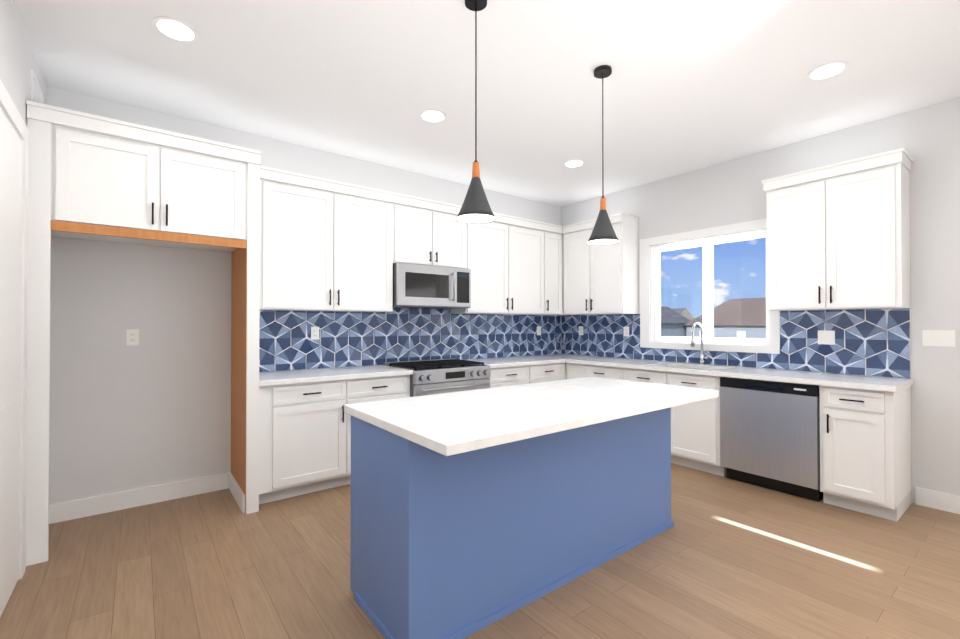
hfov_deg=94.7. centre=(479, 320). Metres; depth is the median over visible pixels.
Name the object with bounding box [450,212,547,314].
upper cabinet
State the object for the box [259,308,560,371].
tile backsplash
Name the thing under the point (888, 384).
countertop
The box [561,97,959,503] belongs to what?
wall
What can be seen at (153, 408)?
wall
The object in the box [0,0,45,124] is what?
wall
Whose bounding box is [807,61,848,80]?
recessed light
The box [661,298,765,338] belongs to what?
house
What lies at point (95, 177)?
tall cabinet
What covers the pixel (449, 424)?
island countertop
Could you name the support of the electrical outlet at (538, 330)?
attached to the tile backsplash at (345, 339)
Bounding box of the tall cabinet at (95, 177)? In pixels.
[25,100,260,565]
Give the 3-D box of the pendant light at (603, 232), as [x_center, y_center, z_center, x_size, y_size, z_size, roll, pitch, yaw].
[0.772,-1.034,2.776,0.196,1.084,0.196,0,-1,-38]
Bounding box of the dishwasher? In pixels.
[720,377,822,501]
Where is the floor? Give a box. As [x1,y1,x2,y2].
[0,463,959,638]
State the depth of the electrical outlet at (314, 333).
4.00 m
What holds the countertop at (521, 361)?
on the base cabinet at (511, 376)
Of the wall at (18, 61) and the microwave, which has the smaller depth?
the wall at (18, 61)
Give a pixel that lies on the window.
(708, 244)
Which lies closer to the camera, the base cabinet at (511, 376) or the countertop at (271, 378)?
the countertop at (271, 378)
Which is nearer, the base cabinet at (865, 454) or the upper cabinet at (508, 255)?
the base cabinet at (865, 454)
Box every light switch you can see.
[818,330,834,344]
[922,330,954,346]
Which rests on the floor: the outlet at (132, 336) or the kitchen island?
the kitchen island
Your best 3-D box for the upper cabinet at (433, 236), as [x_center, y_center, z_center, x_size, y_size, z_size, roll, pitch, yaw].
[-0.573,-0.867,4.540,0.847,0.653,0.328,0,-1,-38]
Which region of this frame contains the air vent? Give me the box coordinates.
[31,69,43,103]
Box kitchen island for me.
[350,407,673,638]
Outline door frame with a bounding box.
[0,79,28,616]
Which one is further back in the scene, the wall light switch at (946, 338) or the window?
the window
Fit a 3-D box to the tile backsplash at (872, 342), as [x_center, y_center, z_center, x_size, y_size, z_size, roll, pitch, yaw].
[2.160,0.180,4.661,0.017,0.525,3.437,0,-1,-38]
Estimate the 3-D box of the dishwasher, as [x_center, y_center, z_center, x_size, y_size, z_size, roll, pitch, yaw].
[2.503,0.922,3.703,0.598,0.878,0.687,0,-1,-38]
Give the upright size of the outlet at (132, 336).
0.116 m
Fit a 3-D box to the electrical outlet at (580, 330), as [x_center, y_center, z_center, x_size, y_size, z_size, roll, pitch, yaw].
[1.310,0.131,5.742,0.010,0.116,0.072,0,-1,-38]
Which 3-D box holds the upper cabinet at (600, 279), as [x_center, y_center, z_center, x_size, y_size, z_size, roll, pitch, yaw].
[1.430,-0.632,5.330,0.361,1.110,0.863,0,-1,-38]
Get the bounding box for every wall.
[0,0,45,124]
[46,85,560,504]
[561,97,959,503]
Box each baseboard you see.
[49,473,224,523]
[225,472,244,512]
[916,487,959,513]
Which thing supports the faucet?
on the countertop at (888, 384)
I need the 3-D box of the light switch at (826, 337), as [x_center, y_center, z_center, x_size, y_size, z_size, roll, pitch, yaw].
[2.891,0.141,3.693,0.012,0.116,0.115,0,-1,-38]
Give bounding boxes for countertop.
[259,365,412,385]
[344,376,718,455]
[467,354,597,367]
[565,357,913,391]
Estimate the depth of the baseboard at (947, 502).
3.18 m
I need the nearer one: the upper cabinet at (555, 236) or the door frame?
the door frame
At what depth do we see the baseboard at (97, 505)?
3.21 m
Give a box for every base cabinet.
[259,375,409,503]
[490,362,565,387]
[566,363,623,379]
[624,368,726,476]
[819,385,911,521]
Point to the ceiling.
(690, 85)
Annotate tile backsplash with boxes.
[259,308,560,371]
[561,308,910,378]
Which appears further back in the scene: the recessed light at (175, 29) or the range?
the range
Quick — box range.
[383,358,490,396]
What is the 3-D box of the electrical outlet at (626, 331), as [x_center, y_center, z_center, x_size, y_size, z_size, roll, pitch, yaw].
[1.723,0.127,5.207,0.010,0.116,0.072,0,-1,-38]
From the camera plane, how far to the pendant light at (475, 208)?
2.15 m
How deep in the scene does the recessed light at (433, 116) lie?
3.39 m
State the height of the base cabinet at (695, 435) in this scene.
0.885 m
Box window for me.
[640,218,780,353]
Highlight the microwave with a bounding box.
[393,262,470,308]
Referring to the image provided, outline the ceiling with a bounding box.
[13,0,959,206]
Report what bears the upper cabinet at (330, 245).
attached to the wall at (153, 408)
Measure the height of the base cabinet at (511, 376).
0.884 m
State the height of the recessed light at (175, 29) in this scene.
0.006 m
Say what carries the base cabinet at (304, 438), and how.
on the floor
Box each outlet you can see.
[126,329,138,344]
[311,327,318,339]
[537,326,540,334]
[579,326,582,334]
[624,327,628,335]
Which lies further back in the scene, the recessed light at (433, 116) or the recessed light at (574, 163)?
the recessed light at (574, 163)
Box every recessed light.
[152,16,198,42]
[419,109,446,122]
[564,160,584,167]
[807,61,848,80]
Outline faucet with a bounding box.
[691,322,709,364]
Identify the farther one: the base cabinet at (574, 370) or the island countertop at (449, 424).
the base cabinet at (574, 370)
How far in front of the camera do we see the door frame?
2.15 m
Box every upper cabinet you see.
[260,166,403,311]
[404,194,467,268]
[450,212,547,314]
[532,223,563,314]
[562,213,638,314]
[761,148,912,310]
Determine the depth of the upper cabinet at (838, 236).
3.37 m
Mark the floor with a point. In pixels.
(725, 557)
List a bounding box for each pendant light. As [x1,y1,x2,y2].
[456,0,495,223]
[587,65,618,244]

